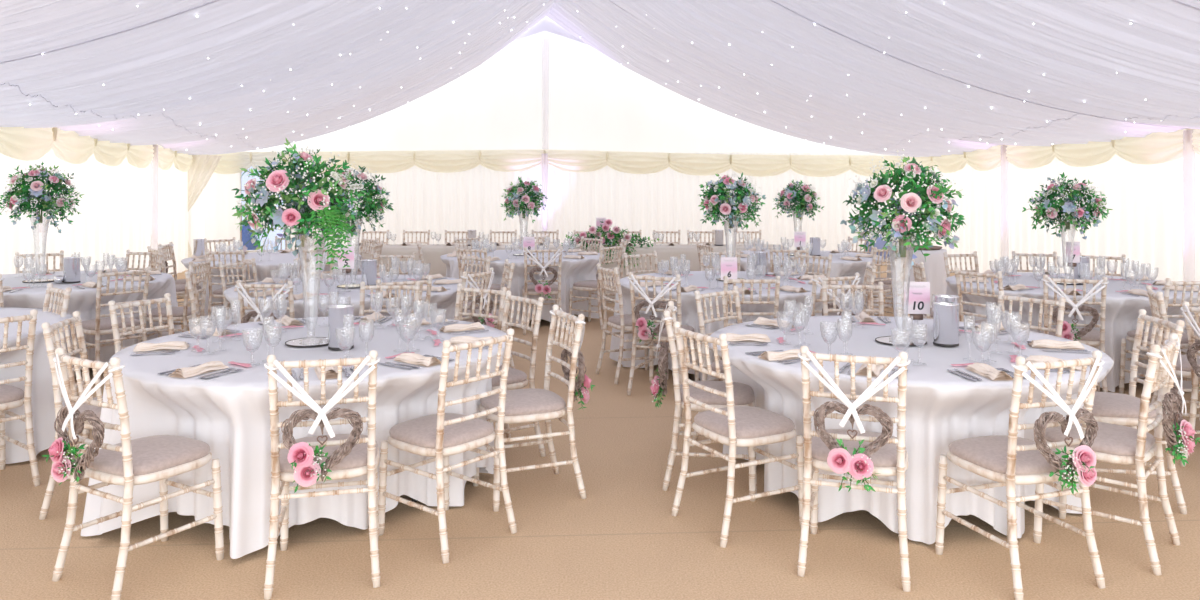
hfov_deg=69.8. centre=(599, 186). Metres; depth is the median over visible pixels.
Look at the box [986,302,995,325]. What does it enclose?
bowl
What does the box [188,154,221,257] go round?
curtain
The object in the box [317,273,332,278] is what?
napkin
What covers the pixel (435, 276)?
napkin
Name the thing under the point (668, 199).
wall
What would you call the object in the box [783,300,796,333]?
wine glass
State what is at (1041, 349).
knife
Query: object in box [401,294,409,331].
champagne flute
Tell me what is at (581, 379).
heart wreath
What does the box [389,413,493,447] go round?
seat cushion
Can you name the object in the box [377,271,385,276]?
napkin
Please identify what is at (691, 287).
napkin
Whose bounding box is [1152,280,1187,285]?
napkin
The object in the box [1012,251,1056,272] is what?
banquet chair
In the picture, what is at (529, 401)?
seat cushion
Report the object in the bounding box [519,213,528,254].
glass vase
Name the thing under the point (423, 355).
fork
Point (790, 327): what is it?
bowl
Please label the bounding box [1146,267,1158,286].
water goblet
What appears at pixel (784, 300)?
bowl
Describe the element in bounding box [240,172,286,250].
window
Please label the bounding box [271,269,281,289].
water goblet
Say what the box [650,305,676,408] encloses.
heart wreath
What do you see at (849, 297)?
bowl
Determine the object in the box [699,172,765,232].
flower arrangement
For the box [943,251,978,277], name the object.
banquet chair
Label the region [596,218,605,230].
table number card
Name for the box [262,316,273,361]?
champagne flute
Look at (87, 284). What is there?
napkin
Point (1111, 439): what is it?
seat cushion
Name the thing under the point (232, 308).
bowl
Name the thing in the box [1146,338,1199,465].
heart wreath
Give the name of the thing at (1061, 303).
banquet chair
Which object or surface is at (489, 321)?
heart wreath
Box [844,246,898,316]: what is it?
banquet chair
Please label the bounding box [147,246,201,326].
banquet chair
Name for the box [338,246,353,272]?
table number card
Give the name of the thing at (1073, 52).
ceiling
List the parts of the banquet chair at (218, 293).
post, seat frame, rail, cross rail, cross rail, post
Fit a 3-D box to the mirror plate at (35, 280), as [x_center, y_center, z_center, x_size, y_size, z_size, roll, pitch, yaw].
[-4.980,0.835,7.650,0.266,0.007,0.266,0,0,0]
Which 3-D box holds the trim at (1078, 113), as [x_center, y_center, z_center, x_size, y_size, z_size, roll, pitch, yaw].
[6.120,-0.811,8.509,0.036,0.258,19.936,0,0,-6]
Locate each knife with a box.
[158,364,200,374]
[291,370,297,380]
[300,368,303,378]
[378,363,411,368]
[385,362,419,367]
[449,329,484,333]
[454,330,488,333]
[745,350,783,353]
[839,363,849,371]
[948,370,976,380]
[954,369,981,380]
[1041,349,1087,350]
[1043,350,1090,352]
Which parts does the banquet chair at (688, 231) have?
post, rail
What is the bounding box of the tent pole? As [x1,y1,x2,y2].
[541,38,549,149]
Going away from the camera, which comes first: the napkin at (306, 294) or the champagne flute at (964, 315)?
the champagne flute at (964, 315)
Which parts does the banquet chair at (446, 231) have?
rail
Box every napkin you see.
[3,286,14,291]
[38,269,49,273]
[82,282,104,287]
[102,268,125,272]
[123,276,154,280]
[131,270,160,275]
[133,341,189,351]
[168,361,228,377]
[188,326,232,335]
[191,255,215,257]
[192,257,217,261]
[234,287,266,290]
[249,290,278,296]
[262,278,290,282]
[275,315,303,325]
[286,292,314,299]
[294,258,309,261]
[314,366,342,379]
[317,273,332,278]
[356,312,384,322]
[373,290,393,297]
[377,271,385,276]
[393,353,440,366]
[408,315,447,325]
[417,274,442,279]
[422,286,446,291]
[433,279,461,284]
[439,322,484,332]
[447,253,467,256]
[449,336,492,344]
[563,249,581,251]
[563,255,583,258]
[578,252,597,254]
[635,281,664,286]
[660,269,682,274]
[676,285,698,291]
[726,333,770,341]
[730,254,750,257]
[738,287,749,293]
[753,317,794,327]
[758,349,799,360]
[773,270,795,275]
[780,286,806,292]
[797,275,825,279]
[808,280,835,284]
[829,249,846,252]
[841,256,861,260]
[854,311,876,322]
[855,254,876,256]
[855,363,883,376]
[960,274,988,277]
[960,277,988,282]
[965,363,1013,379]
[968,323,1008,331]
[984,270,1009,275]
[1004,284,1027,289]
[1025,355,1087,369]
[1028,339,1084,349]
[1039,269,1051,274]
[1063,288,1080,294]
[1123,275,1149,280]
[1126,289,1147,295]
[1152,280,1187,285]
[1162,285,1197,291]
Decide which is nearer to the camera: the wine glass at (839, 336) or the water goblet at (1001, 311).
the wine glass at (839, 336)
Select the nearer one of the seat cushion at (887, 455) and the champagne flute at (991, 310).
the seat cushion at (887, 455)
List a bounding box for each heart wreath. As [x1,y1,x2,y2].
[42,353,124,484]
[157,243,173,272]
[235,283,294,322]
[264,355,380,492]
[461,270,494,327]
[523,249,562,297]
[550,308,594,409]
[627,275,681,342]
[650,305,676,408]
[797,351,910,491]
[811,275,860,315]
[1011,356,1103,493]
[1041,277,1108,342]
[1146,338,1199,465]
[1180,305,1199,390]
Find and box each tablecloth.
[0,307,72,463]
[2,270,181,362]
[80,316,506,558]
[181,251,361,322]
[223,274,471,323]
[352,244,788,300]
[440,250,603,324]
[609,271,846,380]
[710,315,1113,543]
[715,250,883,314]
[885,249,946,307]
[946,272,1199,391]
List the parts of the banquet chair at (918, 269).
post, seat frame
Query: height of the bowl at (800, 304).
0.132 m
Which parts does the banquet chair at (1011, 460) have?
leg, seat frame, post, cross rail, cross rail, cross rail, rail, post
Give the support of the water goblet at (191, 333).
on the tablecloth at (229, 412)
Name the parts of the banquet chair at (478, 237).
rail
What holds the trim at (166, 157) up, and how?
attached to the wall at (177, 225)
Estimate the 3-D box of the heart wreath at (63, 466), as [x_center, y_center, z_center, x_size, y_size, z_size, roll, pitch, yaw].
[-2.050,0.927,3.369,0.442,0.515,0.149,0,0,30]
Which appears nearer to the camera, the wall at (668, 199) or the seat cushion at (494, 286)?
the seat cushion at (494, 286)
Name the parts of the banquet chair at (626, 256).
post, rail, cross rail, post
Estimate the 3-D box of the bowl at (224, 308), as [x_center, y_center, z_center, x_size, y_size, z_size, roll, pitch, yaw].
[-1.950,0.689,4.418,0.049,0.132,0.050,0,0,-13]
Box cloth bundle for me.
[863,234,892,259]
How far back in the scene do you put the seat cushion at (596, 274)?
10.50 m
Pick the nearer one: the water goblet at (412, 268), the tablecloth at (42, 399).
the tablecloth at (42, 399)
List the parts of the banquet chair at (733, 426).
post, rail, cross rail, cross rail, cross rail, post, seat frame, leg, leg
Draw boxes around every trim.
[0,0,218,63]
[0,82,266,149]
[0,127,53,160]
[52,127,153,167]
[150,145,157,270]
[156,144,192,171]
[214,151,349,173]
[349,149,545,172]
[514,16,587,44]
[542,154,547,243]
[545,149,731,175]
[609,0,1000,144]
[730,155,905,176]
[770,0,1185,128]
[851,113,1199,150]
[905,145,1004,172]
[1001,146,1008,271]
[1005,128,1189,168]
[1171,0,1199,10]
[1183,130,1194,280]
[1190,129,1199,154]
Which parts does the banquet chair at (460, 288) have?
post, cross rail, rail, post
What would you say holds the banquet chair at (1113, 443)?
on the floor
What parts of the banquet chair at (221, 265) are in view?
post, rail, cross rail, post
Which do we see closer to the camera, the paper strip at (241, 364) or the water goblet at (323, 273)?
the paper strip at (241, 364)
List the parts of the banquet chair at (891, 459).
post, leg, rail, cross rail, cross rail, cross rail, seat frame, post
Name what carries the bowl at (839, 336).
on the wine glass at (839, 336)
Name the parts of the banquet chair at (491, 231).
rail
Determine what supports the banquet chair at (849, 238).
on the floor
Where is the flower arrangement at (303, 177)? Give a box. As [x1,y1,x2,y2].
[232,138,382,269]
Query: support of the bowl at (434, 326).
on the water goblet at (434, 326)
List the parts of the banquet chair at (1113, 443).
leg, leg, seat frame, post, cross rail, cross rail, cross rail, post, rail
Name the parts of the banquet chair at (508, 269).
post, post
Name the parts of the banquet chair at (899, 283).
post, post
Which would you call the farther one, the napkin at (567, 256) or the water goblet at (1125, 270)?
the napkin at (567, 256)
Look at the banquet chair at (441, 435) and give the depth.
3.87 m
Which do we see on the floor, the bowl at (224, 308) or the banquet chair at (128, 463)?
the banquet chair at (128, 463)
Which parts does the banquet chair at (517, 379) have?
post, seat frame, cross rail, cross rail, rail, cross rail, post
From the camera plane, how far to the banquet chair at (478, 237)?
11.41 m
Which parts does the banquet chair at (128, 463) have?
post, rail, cross rail, cross rail, cross rail, post, seat frame, leg, leg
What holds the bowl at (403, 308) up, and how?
on the champagne flute at (403, 308)
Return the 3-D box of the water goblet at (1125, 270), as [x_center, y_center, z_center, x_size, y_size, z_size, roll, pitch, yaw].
[4.277,0.755,6.923,0.090,0.164,0.090,0,0,-17]
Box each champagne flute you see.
[215,308,225,349]
[231,301,239,338]
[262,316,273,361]
[276,294,285,330]
[342,314,354,358]
[374,292,383,327]
[393,308,403,350]
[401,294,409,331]
[415,300,424,339]
[799,304,809,344]
[803,296,813,333]
[841,311,852,354]
[854,291,863,326]
[902,316,913,360]
[963,315,975,360]
[986,302,996,342]
[990,310,1001,352]
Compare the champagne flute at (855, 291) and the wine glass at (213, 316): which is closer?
the wine glass at (213, 316)
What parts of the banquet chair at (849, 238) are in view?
post, cross rail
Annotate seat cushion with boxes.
[0,384,23,403]
[78,396,102,419]
[81,317,139,329]
[88,435,209,475]
[146,307,191,316]
[175,279,198,284]
[175,284,200,291]
[197,320,236,327]
[213,287,230,294]
[279,434,377,472]
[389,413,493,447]
[462,309,498,320]
[463,302,479,309]
[475,284,506,289]
[480,388,565,415]
[492,365,526,386]
[523,284,557,291]
[573,280,613,287]
[596,274,619,280]
[608,314,660,325]
[637,323,693,336]
[680,381,753,404]
[694,406,794,438]
[711,360,723,372]
[811,429,905,466]
[828,312,857,315]
[848,283,889,290]
[874,278,900,284]
[923,308,973,318]
[949,435,1071,474]
[969,319,1028,329]
[1041,326,1099,340]
[1045,419,1154,455]
[1092,392,1155,417]
[1127,329,1199,343]
[1175,355,1199,372]
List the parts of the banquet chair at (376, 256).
rail, cross rail, post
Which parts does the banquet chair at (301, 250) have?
post, rail, cross rail, cross rail, post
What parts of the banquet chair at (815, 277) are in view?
post, cross rail, rail, post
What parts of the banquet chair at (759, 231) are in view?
rail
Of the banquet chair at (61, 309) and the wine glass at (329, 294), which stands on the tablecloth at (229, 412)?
the wine glass at (329, 294)
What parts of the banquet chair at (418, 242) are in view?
post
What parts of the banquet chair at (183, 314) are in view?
seat frame, post, rail, post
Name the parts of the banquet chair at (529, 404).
leg, leg, seat frame, post, cross rail, cross rail, cross rail, rail, post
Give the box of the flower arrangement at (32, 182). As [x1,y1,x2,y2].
[0,161,83,232]
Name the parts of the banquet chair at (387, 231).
rail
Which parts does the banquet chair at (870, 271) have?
post, post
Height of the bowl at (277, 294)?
0.132 m
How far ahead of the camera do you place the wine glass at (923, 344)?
4.06 m
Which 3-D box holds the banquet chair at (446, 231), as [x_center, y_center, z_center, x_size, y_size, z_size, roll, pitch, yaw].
[-2.171,1.128,12.960,0.442,0.950,0.496,0,0,0]
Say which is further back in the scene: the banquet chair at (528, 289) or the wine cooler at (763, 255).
the banquet chair at (528, 289)
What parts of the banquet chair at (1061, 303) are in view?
post, cross rail, rail, post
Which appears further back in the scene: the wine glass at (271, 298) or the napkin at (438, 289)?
the napkin at (438, 289)
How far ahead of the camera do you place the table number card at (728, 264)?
6.98 m
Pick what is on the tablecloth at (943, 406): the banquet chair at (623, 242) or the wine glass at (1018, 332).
the wine glass at (1018, 332)
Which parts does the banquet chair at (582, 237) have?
post, rail, post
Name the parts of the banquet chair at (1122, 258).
rail, cross rail, post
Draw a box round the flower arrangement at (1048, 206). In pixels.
[1022,172,1112,238]
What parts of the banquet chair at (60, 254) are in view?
post, rail, cross rail, post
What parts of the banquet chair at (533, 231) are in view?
rail, post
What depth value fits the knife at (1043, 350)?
4.37 m
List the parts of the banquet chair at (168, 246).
post, post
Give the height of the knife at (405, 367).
0.006 m
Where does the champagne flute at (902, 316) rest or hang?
on the tablecloth at (943, 406)
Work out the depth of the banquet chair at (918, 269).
7.56 m
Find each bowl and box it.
[22,268,34,280]
[189,317,207,338]
[200,316,215,337]
[211,306,224,325]
[215,308,225,331]
[216,308,232,327]
[231,301,239,324]
[242,329,262,351]
[259,298,272,317]
[263,316,273,343]
[271,269,281,282]
[272,300,287,318]
[276,294,285,314]
[323,273,334,286]
[343,314,353,339]
[359,320,373,342]
[370,293,381,311]
[375,292,382,312]
[385,298,400,315]
[394,308,403,333]
[398,320,416,341]
[401,294,408,315]
[401,296,412,314]
[406,313,420,334]
[413,302,428,319]
[415,300,423,324]
[424,303,436,322]
[430,309,445,328]
[598,242,615,246]
[777,312,793,331]
[783,300,796,318]
[787,302,802,319]
[792,310,806,330]
[800,304,809,326]
[804,296,812,318]
[837,319,851,341]
[840,294,852,311]
[841,311,851,335]
[849,297,863,314]
[902,316,912,342]
[911,323,927,346]
[964,315,974,342]
[972,328,992,351]
[981,321,997,344]
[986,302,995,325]
[988,305,1001,324]
[991,310,1000,333]
[1001,311,1018,331]
[1006,314,1021,335]
[1010,322,1029,343]
[1134,267,1143,279]
[1146,267,1158,279]
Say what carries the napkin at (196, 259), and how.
on the tablecloth at (264, 267)
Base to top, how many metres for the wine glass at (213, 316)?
0.189 m
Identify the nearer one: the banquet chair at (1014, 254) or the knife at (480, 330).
the knife at (480, 330)
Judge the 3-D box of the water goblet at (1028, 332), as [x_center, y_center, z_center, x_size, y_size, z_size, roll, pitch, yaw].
[2.079,0.755,4.255,0.090,0.164,0.090,0,0,-34]
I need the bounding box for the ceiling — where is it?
[0,0,1199,156]
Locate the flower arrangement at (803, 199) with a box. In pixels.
[772,179,823,220]
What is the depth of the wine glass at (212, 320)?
4.66 m
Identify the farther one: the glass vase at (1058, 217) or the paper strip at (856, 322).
the glass vase at (1058, 217)
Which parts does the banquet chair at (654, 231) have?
rail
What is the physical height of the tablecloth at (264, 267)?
0.745 m
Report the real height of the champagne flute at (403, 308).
0.214 m
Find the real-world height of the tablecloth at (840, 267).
0.745 m
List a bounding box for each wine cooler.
[63,257,80,282]
[193,239,204,256]
[328,304,353,349]
[361,259,376,285]
[467,230,475,245]
[715,230,722,245]
[754,251,767,275]
[810,237,819,255]
[933,302,958,346]
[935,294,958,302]
[1074,256,1089,279]
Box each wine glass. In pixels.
[36,264,46,286]
[200,316,215,353]
[211,306,224,341]
[259,298,272,330]
[265,323,281,354]
[319,294,329,325]
[336,270,345,293]
[359,320,373,352]
[370,293,381,324]
[401,296,412,328]
[406,313,420,350]
[424,303,436,337]
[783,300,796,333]
[792,310,806,346]
[837,319,851,354]
[840,294,852,324]
[911,323,927,364]
[981,321,997,361]
[988,305,1001,339]
[1006,314,1021,352]
[1134,267,1143,288]
[1141,263,1150,285]
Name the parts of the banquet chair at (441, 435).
leg, seat frame, post, leg, cross rail, cross rail, cross rail, rail, post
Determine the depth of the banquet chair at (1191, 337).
4.91 m
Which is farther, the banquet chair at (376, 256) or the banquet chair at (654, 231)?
the banquet chair at (654, 231)
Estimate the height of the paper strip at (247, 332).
0.006 m
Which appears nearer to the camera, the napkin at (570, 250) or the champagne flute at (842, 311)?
the champagne flute at (842, 311)
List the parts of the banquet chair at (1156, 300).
rail, post, post, seat frame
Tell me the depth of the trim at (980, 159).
15.85 m
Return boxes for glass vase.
[29,217,49,280]
[295,234,326,341]
[346,217,363,285]
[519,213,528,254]
[722,216,738,278]
[792,211,803,254]
[885,235,915,339]
[1058,217,1077,277]
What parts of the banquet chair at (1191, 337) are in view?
rail, cross rail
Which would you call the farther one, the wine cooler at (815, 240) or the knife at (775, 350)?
the wine cooler at (815, 240)
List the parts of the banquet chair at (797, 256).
post, cross rail, rail, post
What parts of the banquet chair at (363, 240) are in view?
post, rail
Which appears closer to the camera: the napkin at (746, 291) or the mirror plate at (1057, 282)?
the napkin at (746, 291)
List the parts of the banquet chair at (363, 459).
post, leg, rail, cross rail, cross rail, cross rail, seat frame, post, leg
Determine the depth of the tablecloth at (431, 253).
11.95 m
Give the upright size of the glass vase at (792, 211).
0.576 m
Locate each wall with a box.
[0,153,46,273]
[47,149,149,271]
[149,162,202,274]
[204,153,903,259]
[244,31,867,152]
[908,163,1009,272]
[1010,153,1199,307]
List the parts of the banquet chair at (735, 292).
post, rail, cross rail, post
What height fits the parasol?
0.820 m
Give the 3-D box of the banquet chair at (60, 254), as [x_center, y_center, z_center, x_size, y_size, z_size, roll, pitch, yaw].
[-5.581,1.128,8.584,0.442,0.950,0.496,0,0,-36]
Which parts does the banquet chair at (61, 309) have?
post, rail, post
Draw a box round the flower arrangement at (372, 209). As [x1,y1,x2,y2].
[327,160,393,234]
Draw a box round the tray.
[909,245,941,249]
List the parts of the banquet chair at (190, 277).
post, post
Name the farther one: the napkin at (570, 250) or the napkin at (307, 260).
the napkin at (570, 250)
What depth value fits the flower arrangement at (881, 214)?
4.51 m
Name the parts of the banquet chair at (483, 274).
post, cross rail, rail, post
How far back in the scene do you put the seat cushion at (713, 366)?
5.33 m
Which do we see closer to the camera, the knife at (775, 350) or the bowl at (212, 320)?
the knife at (775, 350)
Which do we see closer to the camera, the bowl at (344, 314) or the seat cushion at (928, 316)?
the bowl at (344, 314)
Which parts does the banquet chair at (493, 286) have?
post, rail, post, leg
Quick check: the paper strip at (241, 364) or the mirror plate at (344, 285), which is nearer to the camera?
the paper strip at (241, 364)
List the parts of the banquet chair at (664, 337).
post, cross rail, leg, rail, cross rail, cross rail, seat frame, post, leg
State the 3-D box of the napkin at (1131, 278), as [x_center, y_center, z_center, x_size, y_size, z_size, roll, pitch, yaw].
[4.850,0.821,7.777,0.250,0.038,0.103,0,0,-25]
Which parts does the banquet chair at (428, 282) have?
post, rail, cross rail, post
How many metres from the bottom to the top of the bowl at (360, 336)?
0.108 m
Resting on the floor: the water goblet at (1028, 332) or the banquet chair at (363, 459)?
the banquet chair at (363, 459)
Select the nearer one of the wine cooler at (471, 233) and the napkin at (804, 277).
the napkin at (804, 277)
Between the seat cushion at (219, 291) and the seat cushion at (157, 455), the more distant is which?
the seat cushion at (219, 291)
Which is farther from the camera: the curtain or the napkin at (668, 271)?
the curtain
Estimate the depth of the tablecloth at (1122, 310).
6.77 m
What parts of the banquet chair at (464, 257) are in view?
post, rail, post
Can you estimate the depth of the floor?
3.85 m
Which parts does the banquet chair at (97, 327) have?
leg, post, seat frame, cross rail, cross rail, cross rail, rail, post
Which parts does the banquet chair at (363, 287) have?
post, cross rail, rail, post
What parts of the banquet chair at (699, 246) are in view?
post, rail, post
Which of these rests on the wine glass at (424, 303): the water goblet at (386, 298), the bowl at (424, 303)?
the bowl at (424, 303)
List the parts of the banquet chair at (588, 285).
leg, leg, seat frame, post, rail, post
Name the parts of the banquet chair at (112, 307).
post, rail, cross rail, post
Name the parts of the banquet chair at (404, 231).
rail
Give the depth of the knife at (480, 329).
4.97 m
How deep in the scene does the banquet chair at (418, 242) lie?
10.11 m
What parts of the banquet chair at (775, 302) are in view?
post, cross rail, cross rail, rail, post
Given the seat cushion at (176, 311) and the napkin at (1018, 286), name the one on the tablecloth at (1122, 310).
the napkin at (1018, 286)
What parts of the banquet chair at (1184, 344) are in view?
leg, seat frame, post, cross rail, cross rail, rail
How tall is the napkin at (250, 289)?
0.038 m
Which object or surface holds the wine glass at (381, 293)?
on the tablecloth at (229, 412)
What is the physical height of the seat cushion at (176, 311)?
0.057 m
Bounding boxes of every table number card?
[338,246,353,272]
[523,237,534,254]
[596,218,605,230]
[721,257,736,283]
[794,232,805,249]
[904,282,929,319]
[1066,242,1079,266]
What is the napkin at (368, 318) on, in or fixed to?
on the tablecloth at (229, 412)
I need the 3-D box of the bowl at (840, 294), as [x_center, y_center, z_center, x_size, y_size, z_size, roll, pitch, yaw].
[1.493,0.702,5.212,0.074,0.108,0.074,0,0,31]
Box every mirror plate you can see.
[22,279,53,282]
[285,337,327,346]
[337,284,359,287]
[875,336,926,345]
[1057,282,1082,284]
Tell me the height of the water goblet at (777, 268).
0.164 m
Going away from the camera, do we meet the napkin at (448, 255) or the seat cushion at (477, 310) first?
the seat cushion at (477, 310)
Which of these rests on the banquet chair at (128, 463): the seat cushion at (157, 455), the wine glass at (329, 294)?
the seat cushion at (157, 455)
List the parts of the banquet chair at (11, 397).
leg, seat frame, cross rail, cross rail, cross rail, rail, post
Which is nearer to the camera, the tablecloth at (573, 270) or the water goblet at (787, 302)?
the water goblet at (787, 302)
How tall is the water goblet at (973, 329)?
0.164 m
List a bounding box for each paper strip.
[192,345,202,351]
[218,332,248,336]
[228,361,250,366]
[274,325,303,327]
[385,352,414,357]
[433,339,440,344]
[856,322,885,324]
[951,362,984,365]
[1009,355,1016,361]
[1012,342,1025,348]
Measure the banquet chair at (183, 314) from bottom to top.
0.950 m
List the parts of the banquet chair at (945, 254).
post, rail, cross rail, post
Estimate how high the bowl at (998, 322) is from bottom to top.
0.108 m
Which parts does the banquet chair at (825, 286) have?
post, rail, cross rail, post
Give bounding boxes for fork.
[130,352,174,354]
[136,350,179,353]
[198,368,234,377]
[203,369,242,378]
[342,367,350,376]
[423,355,453,360]
[729,343,766,344]
[730,342,767,343]
[745,325,775,328]
[777,359,800,361]
[782,360,810,363]
[998,368,1024,377]
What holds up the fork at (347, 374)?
on the tablecloth at (229, 412)
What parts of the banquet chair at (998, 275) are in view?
post, rail, cross rail, cross rail, cross rail, post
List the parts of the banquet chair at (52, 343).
post, rail, cross rail, seat frame, post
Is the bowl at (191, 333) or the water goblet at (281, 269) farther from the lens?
the water goblet at (281, 269)
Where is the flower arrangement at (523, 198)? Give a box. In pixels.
[501,176,547,222]
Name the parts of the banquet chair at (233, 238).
rail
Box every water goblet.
[22,268,34,287]
[85,264,96,280]
[189,317,207,351]
[216,308,232,338]
[242,329,262,363]
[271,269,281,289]
[272,300,287,328]
[290,273,301,292]
[323,273,334,294]
[336,328,354,357]
[385,298,400,325]
[398,320,416,352]
[412,268,422,280]
[413,302,428,329]
[430,309,445,339]
[777,268,787,285]
[777,312,793,343]
[787,302,802,330]
[820,322,838,352]
[849,297,863,323]
[891,329,910,351]
[972,328,992,364]
[1001,311,1018,341]
[1010,322,1029,356]
[1106,261,1117,278]
[1125,270,1137,286]
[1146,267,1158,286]
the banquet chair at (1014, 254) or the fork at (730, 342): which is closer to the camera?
the fork at (730, 342)
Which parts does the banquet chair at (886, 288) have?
seat frame, post, cross rail, cross rail, cross rail, rail, post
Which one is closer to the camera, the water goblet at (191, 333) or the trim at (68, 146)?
the water goblet at (191, 333)
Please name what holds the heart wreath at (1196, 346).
attached to the banquet chair at (1191, 337)
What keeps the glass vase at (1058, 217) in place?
on the mirror plate at (1057, 282)
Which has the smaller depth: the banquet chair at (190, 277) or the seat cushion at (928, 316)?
the banquet chair at (190, 277)
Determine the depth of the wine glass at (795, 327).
4.50 m
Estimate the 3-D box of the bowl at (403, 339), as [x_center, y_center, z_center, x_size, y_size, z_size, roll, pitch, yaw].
[-0.966,0.726,4.315,0.090,0.105,0.090,0,0,-20]
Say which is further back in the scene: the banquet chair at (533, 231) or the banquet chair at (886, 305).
the banquet chair at (533, 231)
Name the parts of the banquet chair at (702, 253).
post, rail, post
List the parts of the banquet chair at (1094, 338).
post, cross rail, rail, cross rail, cross rail, seat frame, leg, post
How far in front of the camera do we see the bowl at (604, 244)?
11.95 m
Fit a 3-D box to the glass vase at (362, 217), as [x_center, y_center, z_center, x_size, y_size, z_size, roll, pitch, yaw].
[-2.080,0.542,7.250,0.170,0.576,0.170,0,0,0]
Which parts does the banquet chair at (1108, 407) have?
seat frame, post, cross rail, cross rail, cross rail, rail, post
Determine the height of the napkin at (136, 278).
0.038 m
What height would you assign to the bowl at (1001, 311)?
0.105 m
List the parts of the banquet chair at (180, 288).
post, seat frame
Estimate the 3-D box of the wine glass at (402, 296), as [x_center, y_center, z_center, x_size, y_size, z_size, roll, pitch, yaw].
[-1.141,0.743,5.083,0.074,0.189,0.074,0,0,28]
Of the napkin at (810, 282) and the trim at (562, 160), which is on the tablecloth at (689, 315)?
the napkin at (810, 282)
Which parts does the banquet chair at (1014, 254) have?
post, rail, cross rail, post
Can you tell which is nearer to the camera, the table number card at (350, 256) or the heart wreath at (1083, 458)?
the heart wreath at (1083, 458)
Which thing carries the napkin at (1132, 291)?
on the tablecloth at (1122, 310)
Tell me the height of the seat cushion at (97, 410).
0.057 m
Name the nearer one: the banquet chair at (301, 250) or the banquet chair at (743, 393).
the banquet chair at (743, 393)
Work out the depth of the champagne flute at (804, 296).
4.91 m
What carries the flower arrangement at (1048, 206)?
on the glass vase at (1058, 217)
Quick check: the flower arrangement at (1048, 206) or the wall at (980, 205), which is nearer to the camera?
the flower arrangement at (1048, 206)
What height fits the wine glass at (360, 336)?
0.189 m
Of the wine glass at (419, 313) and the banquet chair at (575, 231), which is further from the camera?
the banquet chair at (575, 231)
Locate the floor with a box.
[0,262,1199,599]
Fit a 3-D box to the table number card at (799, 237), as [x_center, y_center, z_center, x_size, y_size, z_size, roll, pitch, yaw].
[2.419,0.649,10.412,0.135,0.218,0.040,0,0,3]
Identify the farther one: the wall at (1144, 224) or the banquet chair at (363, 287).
the wall at (1144, 224)
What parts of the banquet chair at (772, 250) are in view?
post, rail, cross rail, post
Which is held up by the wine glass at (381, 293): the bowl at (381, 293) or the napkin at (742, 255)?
the bowl at (381, 293)
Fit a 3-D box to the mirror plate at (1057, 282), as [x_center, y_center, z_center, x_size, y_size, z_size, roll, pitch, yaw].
[4.080,0.835,7.500,0.266,0.007,0.266,0,0,0]
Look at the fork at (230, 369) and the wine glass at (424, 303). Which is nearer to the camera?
the fork at (230, 369)
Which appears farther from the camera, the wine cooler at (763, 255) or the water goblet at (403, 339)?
the wine cooler at (763, 255)
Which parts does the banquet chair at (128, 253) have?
post, cross rail, rail, post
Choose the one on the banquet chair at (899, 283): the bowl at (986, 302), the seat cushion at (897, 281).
the seat cushion at (897, 281)
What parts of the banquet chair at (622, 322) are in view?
post, rail, cross rail, cross rail, cross rail, post, seat frame, leg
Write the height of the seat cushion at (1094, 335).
0.057 m
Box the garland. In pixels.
[547,219,658,267]
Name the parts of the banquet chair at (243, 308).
post, cross rail, rail, cross rail, post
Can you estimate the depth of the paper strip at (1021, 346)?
4.50 m
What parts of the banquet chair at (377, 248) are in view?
post, post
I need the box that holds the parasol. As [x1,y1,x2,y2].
[242,225,259,249]
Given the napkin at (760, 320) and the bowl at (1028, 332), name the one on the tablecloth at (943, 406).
the napkin at (760, 320)
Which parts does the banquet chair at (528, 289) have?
post, seat frame, rail, cross rail, cross rail, cross rail, leg, post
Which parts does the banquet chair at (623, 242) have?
post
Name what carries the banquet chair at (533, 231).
on the floor
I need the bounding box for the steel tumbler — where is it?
[54,276,63,283]
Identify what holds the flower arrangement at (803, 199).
on the glass vase at (792, 211)
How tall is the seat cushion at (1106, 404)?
0.057 m
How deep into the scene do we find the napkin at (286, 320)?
5.24 m
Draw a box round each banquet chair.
[0,274,3,306]
[0,309,39,486]
[15,250,63,273]
[39,311,102,519]
[43,283,71,316]
[52,348,223,599]
[71,266,150,380]
[108,293,174,352]
[125,249,162,271]
[137,258,211,342]
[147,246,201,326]
[158,242,198,305]
[185,267,236,327]
[204,237,235,254]
[205,249,245,321]
[218,258,257,319]
[236,280,294,321]
[264,350,380,599]
[275,236,307,250]
[297,246,334,277]
[353,237,378,274]
[359,281,419,316]
[362,230,388,243]
[370,241,382,271]
[374,253,414,274]
[375,276,431,316]
[378,328,516,563]
[403,230,429,243]
[417,241,450,277]
[445,230,467,243]
[454,236,480,250]
[454,283,506,329]
[456,246,510,328]
[459,267,493,325]
[460,254,490,309]
[462,259,514,368]
[473,304,586,511]
[490,230,516,243]
[492,290,545,456]
[519,235,548,249]
[522,247,561,334]
[531,230,558,243]
[569,243,622,329]
[573,230,587,243]
[580,236,602,309]
[587,239,626,317]
[596,263,668,383]
[623,230,641,243]
[624,251,658,276]
[627,272,698,395]
[653,230,679,243]
[662,301,756,493]
[671,321,803,547]
[687,230,713,243]
[693,286,742,440]
[696,241,715,270]
[700,250,740,270]
[718,276,779,380]
[734,230,760,243]
[769,247,808,274]
[794,252,831,277]
[797,345,910,591]
[810,273,859,315]
[821,281,883,315]
[828,262,876,315]
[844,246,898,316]
[847,236,873,253]
[873,245,908,316]
[878,260,893,306]
[912,259,973,321]
[935,350,1105,599]
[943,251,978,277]
[954,267,1030,330]
[996,291,1065,336]
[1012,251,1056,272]
[1033,333,1179,575]
[1041,274,1107,391]
[1080,253,1125,276]
[1092,309,1186,514]
[1119,278,1199,393]
[1146,285,1199,437]
[1180,301,1199,466]
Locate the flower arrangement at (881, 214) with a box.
[840,149,965,268]
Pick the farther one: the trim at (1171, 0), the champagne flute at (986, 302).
the trim at (1171, 0)

